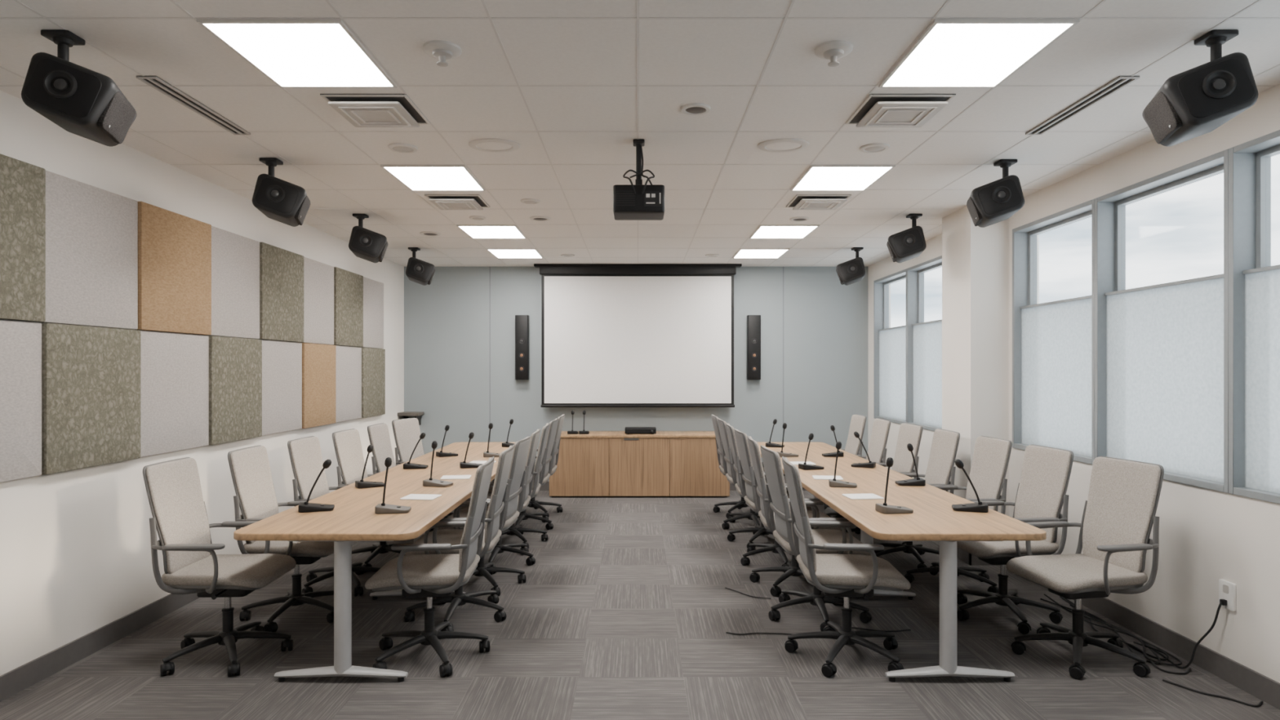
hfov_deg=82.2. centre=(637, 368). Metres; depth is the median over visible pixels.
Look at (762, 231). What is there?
recessed light
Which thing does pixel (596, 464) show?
credenza
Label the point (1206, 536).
wall
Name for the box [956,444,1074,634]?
office chair
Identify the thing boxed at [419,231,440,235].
ceiling disc
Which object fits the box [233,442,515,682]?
conference table
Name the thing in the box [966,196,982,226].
grille
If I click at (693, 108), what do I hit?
ceiling disc
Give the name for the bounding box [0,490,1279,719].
floor
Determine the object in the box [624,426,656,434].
player
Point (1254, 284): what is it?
window
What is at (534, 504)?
office chair
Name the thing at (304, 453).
office chair
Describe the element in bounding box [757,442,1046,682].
conference table
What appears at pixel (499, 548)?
office chair
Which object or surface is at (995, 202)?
speaker
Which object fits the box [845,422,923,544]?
office chair
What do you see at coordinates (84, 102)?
speaker
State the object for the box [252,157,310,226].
speaker
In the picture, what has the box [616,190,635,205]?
vent grille
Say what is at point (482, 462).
notepad
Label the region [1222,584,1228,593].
socket
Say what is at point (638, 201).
projector
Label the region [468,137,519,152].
ceiling disc
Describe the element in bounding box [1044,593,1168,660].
cord
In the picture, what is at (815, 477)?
notepad
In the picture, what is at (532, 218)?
ceiling disc
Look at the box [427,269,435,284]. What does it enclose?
grille
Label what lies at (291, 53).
recessed light
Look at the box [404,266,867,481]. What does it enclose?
wall
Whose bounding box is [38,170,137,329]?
acoustic panel
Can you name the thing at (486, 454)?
gooseneck microphone
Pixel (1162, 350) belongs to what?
window
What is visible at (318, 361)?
acoustic panel
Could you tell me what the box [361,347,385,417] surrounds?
acoustic panel
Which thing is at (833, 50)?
smoke detector
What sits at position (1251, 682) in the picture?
baseboard
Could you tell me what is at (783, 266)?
trim
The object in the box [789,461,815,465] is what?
notepad
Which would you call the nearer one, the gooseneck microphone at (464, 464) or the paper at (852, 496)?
the paper at (852, 496)
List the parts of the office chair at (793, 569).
panel, frame, backrest, frame, leg, leg, armrest, seat, leg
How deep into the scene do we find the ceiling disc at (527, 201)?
5.69 m
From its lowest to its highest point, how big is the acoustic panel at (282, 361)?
0.758 m
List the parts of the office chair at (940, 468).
leg, leg, leg, leg, armrest, leg, backrest, frame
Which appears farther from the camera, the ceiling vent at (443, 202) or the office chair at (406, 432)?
the office chair at (406, 432)
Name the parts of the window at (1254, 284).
frosted pane, sash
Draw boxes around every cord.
[724,587,771,599]
[726,626,911,635]
[1040,598,1191,674]
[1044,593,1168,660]
[1059,595,1160,664]
[1065,598,1226,668]
[1083,614,1182,665]
[1162,679,1262,706]
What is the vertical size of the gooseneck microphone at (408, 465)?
0.289 m
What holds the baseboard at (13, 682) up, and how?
attached to the wall at (76, 557)
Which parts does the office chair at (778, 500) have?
frame, panel, backrest, frame, leg, leg, armrest, armrest, seat, leg, leg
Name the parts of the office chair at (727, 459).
frame, panel, frame, leg, leg, seat, leg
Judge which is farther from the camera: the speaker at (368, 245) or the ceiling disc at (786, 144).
the speaker at (368, 245)
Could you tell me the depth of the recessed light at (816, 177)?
5.00 m
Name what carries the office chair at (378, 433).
on the floor
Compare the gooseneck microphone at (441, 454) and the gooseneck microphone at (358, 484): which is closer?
the gooseneck microphone at (358, 484)
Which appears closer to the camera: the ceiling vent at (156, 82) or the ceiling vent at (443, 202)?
the ceiling vent at (156, 82)
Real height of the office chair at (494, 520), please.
1.060 m
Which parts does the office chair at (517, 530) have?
leg, seat, leg, leg, frame, backrest, frame, panel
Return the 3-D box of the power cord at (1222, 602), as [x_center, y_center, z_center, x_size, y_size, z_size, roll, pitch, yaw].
[2.874,1.357,4.304,0.119,0.410,1.312,0,0,0]
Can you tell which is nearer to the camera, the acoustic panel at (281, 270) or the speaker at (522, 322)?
the acoustic panel at (281, 270)
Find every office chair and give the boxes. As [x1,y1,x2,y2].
[142,457,296,676]
[227,444,333,631]
[287,435,380,596]
[332,428,408,572]
[364,456,494,677]
[367,422,433,543]
[391,417,453,517]
[404,444,514,627]
[437,435,530,595]
[459,428,540,566]
[487,422,550,548]
[491,417,558,529]
[527,413,564,517]
[711,413,764,518]
[717,417,767,529]
[725,422,789,548]
[733,428,819,572]
[746,435,840,596]
[760,444,871,631]
[782,456,911,677]
[824,413,866,509]
[826,417,890,533]
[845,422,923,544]
[874,428,959,573]
[904,435,1012,593]
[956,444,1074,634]
[1006,456,1164,679]
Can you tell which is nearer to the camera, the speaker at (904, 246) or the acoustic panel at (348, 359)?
the speaker at (904, 246)
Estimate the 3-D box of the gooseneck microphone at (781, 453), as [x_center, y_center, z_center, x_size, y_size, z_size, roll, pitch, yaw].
[1.380,0.655,6.770,0.184,0.310,0.120,0,0,-10]
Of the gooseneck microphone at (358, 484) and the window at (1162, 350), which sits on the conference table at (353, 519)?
the gooseneck microphone at (358, 484)
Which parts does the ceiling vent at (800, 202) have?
plate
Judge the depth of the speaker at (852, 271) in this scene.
7.85 m
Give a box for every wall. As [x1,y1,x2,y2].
[0,90,404,675]
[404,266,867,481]
[867,84,1279,683]
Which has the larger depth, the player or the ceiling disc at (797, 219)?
the player
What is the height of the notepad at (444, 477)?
0.008 m
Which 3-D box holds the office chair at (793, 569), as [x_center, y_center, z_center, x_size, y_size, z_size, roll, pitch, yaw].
[1.120,1.030,5.281,0.649,1.060,0.638,0,0,3]
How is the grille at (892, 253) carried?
attached to the speaker at (904, 246)
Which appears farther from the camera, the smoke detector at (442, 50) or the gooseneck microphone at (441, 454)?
the gooseneck microphone at (441, 454)
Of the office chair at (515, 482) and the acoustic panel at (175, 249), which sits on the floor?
the office chair at (515, 482)
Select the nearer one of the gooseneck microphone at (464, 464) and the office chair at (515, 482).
the office chair at (515, 482)
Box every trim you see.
[489,266,490,442]
[782,266,783,432]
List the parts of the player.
panel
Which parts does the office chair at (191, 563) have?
backrest, frame, armrest, leg, leg, frame, lever, seat, leg, armrest, leg, leg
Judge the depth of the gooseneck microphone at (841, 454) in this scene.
6.74 m
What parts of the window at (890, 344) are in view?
frosted pane, sash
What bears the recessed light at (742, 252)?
in the ceiling
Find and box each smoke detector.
[422,40,461,66]
[814,40,853,66]
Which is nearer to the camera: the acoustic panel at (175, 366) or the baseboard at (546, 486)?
the acoustic panel at (175, 366)
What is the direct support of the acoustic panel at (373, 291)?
attached to the wall at (76, 557)
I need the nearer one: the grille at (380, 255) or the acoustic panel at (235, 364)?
the acoustic panel at (235, 364)
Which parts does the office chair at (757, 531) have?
panel, backrest, frame, frame, leg, leg, seat, leg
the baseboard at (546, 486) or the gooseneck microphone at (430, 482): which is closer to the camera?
the gooseneck microphone at (430, 482)
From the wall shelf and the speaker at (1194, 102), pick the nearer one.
the speaker at (1194, 102)
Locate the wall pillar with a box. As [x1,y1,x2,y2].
[942,206,1008,515]
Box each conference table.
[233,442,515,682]
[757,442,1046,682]
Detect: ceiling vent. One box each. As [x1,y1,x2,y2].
[136,75,250,134]
[320,93,430,127]
[424,194,489,209]
[786,194,851,209]
[845,93,955,127]
[1025,75,1139,134]
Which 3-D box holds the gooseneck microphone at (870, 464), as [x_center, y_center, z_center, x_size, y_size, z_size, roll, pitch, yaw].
[1.860,0.665,6.050,0.184,0.289,0.120,0,0,30]
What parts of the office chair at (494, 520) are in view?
leg, leg, seat, armrest, armrest, leg, leg, frame, backrest, panel, frame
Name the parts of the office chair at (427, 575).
leg, leg, seat, armrest, leg, leg, armrest, frame, leg, backrest, panel, frame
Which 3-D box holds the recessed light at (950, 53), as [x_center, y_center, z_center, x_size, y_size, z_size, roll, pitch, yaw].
[1.383,-1.304,3.067,0.541,0.012,0.643,0,0,0]
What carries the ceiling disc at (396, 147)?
attached to the ceiling
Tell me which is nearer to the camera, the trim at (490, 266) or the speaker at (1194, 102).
the speaker at (1194, 102)
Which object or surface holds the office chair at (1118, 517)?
on the floor
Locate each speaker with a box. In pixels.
[21,29,137,146]
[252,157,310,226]
[348,213,387,262]
[405,247,435,285]
[515,315,528,379]
[746,315,760,379]
[835,247,866,285]
[886,213,926,262]
[966,159,1024,227]
[1142,29,1258,146]
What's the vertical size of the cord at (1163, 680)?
0.010 m
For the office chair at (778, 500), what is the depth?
4.54 m
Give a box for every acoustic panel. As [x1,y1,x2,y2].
[0,153,45,321]
[0,320,41,482]
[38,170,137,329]
[41,323,140,475]
[136,201,211,334]
[140,330,208,457]
[205,226,259,338]
[208,335,262,444]
[257,242,303,342]
[262,339,302,435]
[299,257,333,344]
[302,342,335,428]
[332,266,363,346]
[335,345,361,422]
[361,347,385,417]
[363,276,383,348]
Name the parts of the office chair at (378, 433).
frame, backrest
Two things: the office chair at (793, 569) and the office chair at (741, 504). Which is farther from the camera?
the office chair at (741, 504)
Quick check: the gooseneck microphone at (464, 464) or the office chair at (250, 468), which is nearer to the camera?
the office chair at (250, 468)
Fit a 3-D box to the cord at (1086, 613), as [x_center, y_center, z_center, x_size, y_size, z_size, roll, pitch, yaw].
[2.842,1.551,4.423,0.152,0.016,1.153,0,0,9]
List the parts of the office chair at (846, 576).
frame, panel, backrest, leg, frame, armrest, leg, leg, armrest, seat, lever, leg, leg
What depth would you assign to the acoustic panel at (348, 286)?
7.45 m
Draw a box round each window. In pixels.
[873,268,906,424]
[906,255,942,431]
[1012,198,1094,464]
[1094,148,1228,493]
[1228,129,1279,503]
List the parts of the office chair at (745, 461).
frame, panel, backrest, frame, leg, leg, leg, seat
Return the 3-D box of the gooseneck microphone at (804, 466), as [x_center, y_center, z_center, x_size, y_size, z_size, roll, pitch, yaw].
[1.400,0.665,5.930,0.184,0.289,0.120,0,0,-15]
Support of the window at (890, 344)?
in the wall at (1206, 536)
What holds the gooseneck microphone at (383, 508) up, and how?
on the conference table at (353, 519)
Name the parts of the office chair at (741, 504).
panel, frame, frame, leg, leg, seat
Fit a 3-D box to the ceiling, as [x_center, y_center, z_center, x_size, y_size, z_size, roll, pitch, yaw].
[-0.025,-1.359,3.900,6.350,0.102,11.400,0,0,0]
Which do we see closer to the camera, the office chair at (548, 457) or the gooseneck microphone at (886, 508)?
the gooseneck microphone at (886, 508)
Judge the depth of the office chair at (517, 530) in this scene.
6.44 m
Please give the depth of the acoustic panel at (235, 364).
5.36 m
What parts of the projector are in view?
port panel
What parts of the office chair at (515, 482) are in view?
leg, seat, armrest, leg, leg, leg, frame, backrest, panel, frame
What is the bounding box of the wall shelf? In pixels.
[397,411,424,425]
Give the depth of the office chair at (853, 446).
7.83 m
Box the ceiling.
[0,0,1279,266]
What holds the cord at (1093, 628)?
on the floor
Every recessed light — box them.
[196,18,397,88]
[380,164,485,191]
[456,225,526,238]
[486,248,543,257]
[732,248,789,257]
[749,225,819,238]
[790,164,895,191]
[878,18,1079,88]
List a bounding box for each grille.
[97,91,135,143]
[294,195,310,225]
[377,241,387,262]
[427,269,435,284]
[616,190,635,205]
[835,269,844,284]
[886,241,896,262]
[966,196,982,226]
[1143,91,1182,143]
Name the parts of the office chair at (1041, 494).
leg, leg, armrest, seat, leg, leg, frame, leg, frame, armrest, backrest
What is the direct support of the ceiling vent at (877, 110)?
in the ceiling
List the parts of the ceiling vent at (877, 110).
plate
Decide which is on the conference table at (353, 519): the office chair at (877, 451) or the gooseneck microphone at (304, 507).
the gooseneck microphone at (304, 507)
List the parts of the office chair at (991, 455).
leg, leg, armrest, leg, leg, backrest, frame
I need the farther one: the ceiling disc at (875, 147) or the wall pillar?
the wall pillar
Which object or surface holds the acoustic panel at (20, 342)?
attached to the wall at (76, 557)
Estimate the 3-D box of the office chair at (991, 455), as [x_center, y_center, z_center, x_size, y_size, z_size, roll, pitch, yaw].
[2.268,1.030,5.281,0.653,1.060,0.638,0,0,-3]
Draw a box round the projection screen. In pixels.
[533,263,742,407]
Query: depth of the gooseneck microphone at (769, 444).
7.58 m
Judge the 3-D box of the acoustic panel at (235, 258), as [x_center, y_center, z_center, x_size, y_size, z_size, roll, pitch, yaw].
[-2.981,-0.614,5.412,0.034,0.763,0.678,0,0,0]
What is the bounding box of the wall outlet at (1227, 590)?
[1218,578,1236,611]
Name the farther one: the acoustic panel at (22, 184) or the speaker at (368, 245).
the speaker at (368, 245)
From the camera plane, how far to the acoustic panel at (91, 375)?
3.93 m
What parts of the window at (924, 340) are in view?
frosted pane, sash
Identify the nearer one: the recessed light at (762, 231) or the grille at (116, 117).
the grille at (116, 117)
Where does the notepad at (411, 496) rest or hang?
on the conference table at (353, 519)
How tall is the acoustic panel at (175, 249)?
0.763 m
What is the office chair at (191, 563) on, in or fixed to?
on the floor
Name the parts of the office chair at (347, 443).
frame, backrest, leg, leg, leg, leg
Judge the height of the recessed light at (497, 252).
0.012 m
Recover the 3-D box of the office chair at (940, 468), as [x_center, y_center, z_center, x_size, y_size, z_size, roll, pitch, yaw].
[2.200,1.030,5.909,0.652,1.060,0.638,0,0,0]
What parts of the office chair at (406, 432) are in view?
frame, backrest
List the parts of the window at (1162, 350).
frosted pane, sash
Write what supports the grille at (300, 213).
attached to the speaker at (282, 201)
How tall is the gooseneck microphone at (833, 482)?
0.310 m
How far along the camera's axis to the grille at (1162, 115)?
2.91 m
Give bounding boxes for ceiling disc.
[387,142,417,153]
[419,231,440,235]
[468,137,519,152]
[469,215,485,220]
[520,198,539,204]
[529,216,551,221]
[560,253,574,257]
[680,102,710,115]
[705,253,719,257]
[757,137,808,152]
[789,216,809,222]
[859,142,889,153]
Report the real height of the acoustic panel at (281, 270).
0.763 m
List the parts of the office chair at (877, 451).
leg, leg, backrest, frame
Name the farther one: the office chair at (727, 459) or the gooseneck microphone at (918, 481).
the office chair at (727, 459)
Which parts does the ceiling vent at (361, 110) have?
plate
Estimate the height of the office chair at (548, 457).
1.060 m
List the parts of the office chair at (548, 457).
leg, seat, leg, leg, frame, backrest, frame, panel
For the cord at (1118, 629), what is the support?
on the floor
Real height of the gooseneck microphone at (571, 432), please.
0.289 m
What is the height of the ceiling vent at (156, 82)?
0.010 m
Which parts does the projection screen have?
casing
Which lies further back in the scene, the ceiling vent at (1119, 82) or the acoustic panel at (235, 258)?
the acoustic panel at (235, 258)
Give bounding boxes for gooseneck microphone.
[297,459,334,512]
[355,444,384,488]
[374,457,411,514]
[403,432,427,469]
[422,440,453,487]
[435,424,457,457]
[459,431,482,468]
[483,422,499,457]
[502,418,514,447]
[567,409,577,434]
[578,409,589,434]
[765,418,784,447]
[776,422,798,457]
[798,433,823,470]
[822,425,844,457]
[828,440,857,488]
[850,431,875,468]
[875,457,913,514]
[894,443,925,485]
[951,459,988,512]
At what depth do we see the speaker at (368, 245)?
6.13 m
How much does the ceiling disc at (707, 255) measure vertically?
0.014 m
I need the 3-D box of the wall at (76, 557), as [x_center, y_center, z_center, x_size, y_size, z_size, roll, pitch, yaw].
[-3.100,0.125,3.900,0.200,2.870,11.000,0,0,0]
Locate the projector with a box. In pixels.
[613,138,664,220]
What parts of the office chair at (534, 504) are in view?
leg, leg, frame, seat, frame, panel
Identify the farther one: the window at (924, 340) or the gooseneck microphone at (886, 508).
the window at (924, 340)
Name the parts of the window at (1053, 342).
frosted pane, sash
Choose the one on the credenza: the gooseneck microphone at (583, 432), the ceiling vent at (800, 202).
the gooseneck microphone at (583, 432)
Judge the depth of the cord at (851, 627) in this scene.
4.31 m
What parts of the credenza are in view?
door, handle, door, door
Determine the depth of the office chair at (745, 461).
5.82 m
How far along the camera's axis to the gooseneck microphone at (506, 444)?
7.58 m
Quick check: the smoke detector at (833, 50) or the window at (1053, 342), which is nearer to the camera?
the smoke detector at (833, 50)
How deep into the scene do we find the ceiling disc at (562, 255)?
8.42 m
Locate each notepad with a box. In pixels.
[400,493,441,500]
[440,475,471,479]
[469,460,496,464]
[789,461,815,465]
[812,475,843,479]
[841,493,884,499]
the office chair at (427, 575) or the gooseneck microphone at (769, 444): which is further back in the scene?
the gooseneck microphone at (769, 444)
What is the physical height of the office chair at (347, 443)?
1.060 m
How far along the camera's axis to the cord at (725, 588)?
5.02 m
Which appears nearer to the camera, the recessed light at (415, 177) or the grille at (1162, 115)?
the grille at (1162, 115)
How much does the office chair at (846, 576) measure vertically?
1.060 m
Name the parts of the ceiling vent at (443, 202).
plate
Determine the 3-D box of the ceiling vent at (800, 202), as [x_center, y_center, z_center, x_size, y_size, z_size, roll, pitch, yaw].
[1.400,-1.290,5.720,0.410,0.041,0.410,0,0,0]
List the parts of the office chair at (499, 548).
leg, seat, leg, leg, frame, backrest, frame, panel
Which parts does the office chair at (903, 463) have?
leg, backrest, frame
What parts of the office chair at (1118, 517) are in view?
leg, armrest, leg, seat, leg, frame, leg, leg, backrest, frame, armrest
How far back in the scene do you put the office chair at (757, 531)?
6.49 m
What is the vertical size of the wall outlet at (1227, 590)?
0.136 m
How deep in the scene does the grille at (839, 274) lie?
7.91 m
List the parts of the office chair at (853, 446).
backrest, frame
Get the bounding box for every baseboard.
[0,588,199,702]
[489,481,806,490]
[956,547,1279,709]
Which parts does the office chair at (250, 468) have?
frame, backrest, armrest, leg, leg, armrest, seat, leg, leg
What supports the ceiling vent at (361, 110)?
in the ceiling
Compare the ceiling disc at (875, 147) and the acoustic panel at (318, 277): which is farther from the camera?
the acoustic panel at (318, 277)
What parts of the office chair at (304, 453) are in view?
frame, backrest, leg, leg, armrest, leg, leg, leg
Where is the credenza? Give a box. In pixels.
[549,431,729,497]
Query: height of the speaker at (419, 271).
0.388 m
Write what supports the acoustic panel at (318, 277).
attached to the wall at (76, 557)
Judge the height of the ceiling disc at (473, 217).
0.014 m
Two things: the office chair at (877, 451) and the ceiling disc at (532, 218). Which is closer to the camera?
the ceiling disc at (532, 218)
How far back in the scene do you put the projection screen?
9.22 m
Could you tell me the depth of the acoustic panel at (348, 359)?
7.50 m
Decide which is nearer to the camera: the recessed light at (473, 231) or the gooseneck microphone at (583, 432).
the recessed light at (473, 231)
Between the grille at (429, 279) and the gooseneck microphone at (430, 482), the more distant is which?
the grille at (429, 279)
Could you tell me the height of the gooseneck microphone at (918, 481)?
0.289 m
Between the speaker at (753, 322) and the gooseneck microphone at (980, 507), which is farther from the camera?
the speaker at (753, 322)
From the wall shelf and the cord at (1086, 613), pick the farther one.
the wall shelf
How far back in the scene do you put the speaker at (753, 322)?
9.29 m

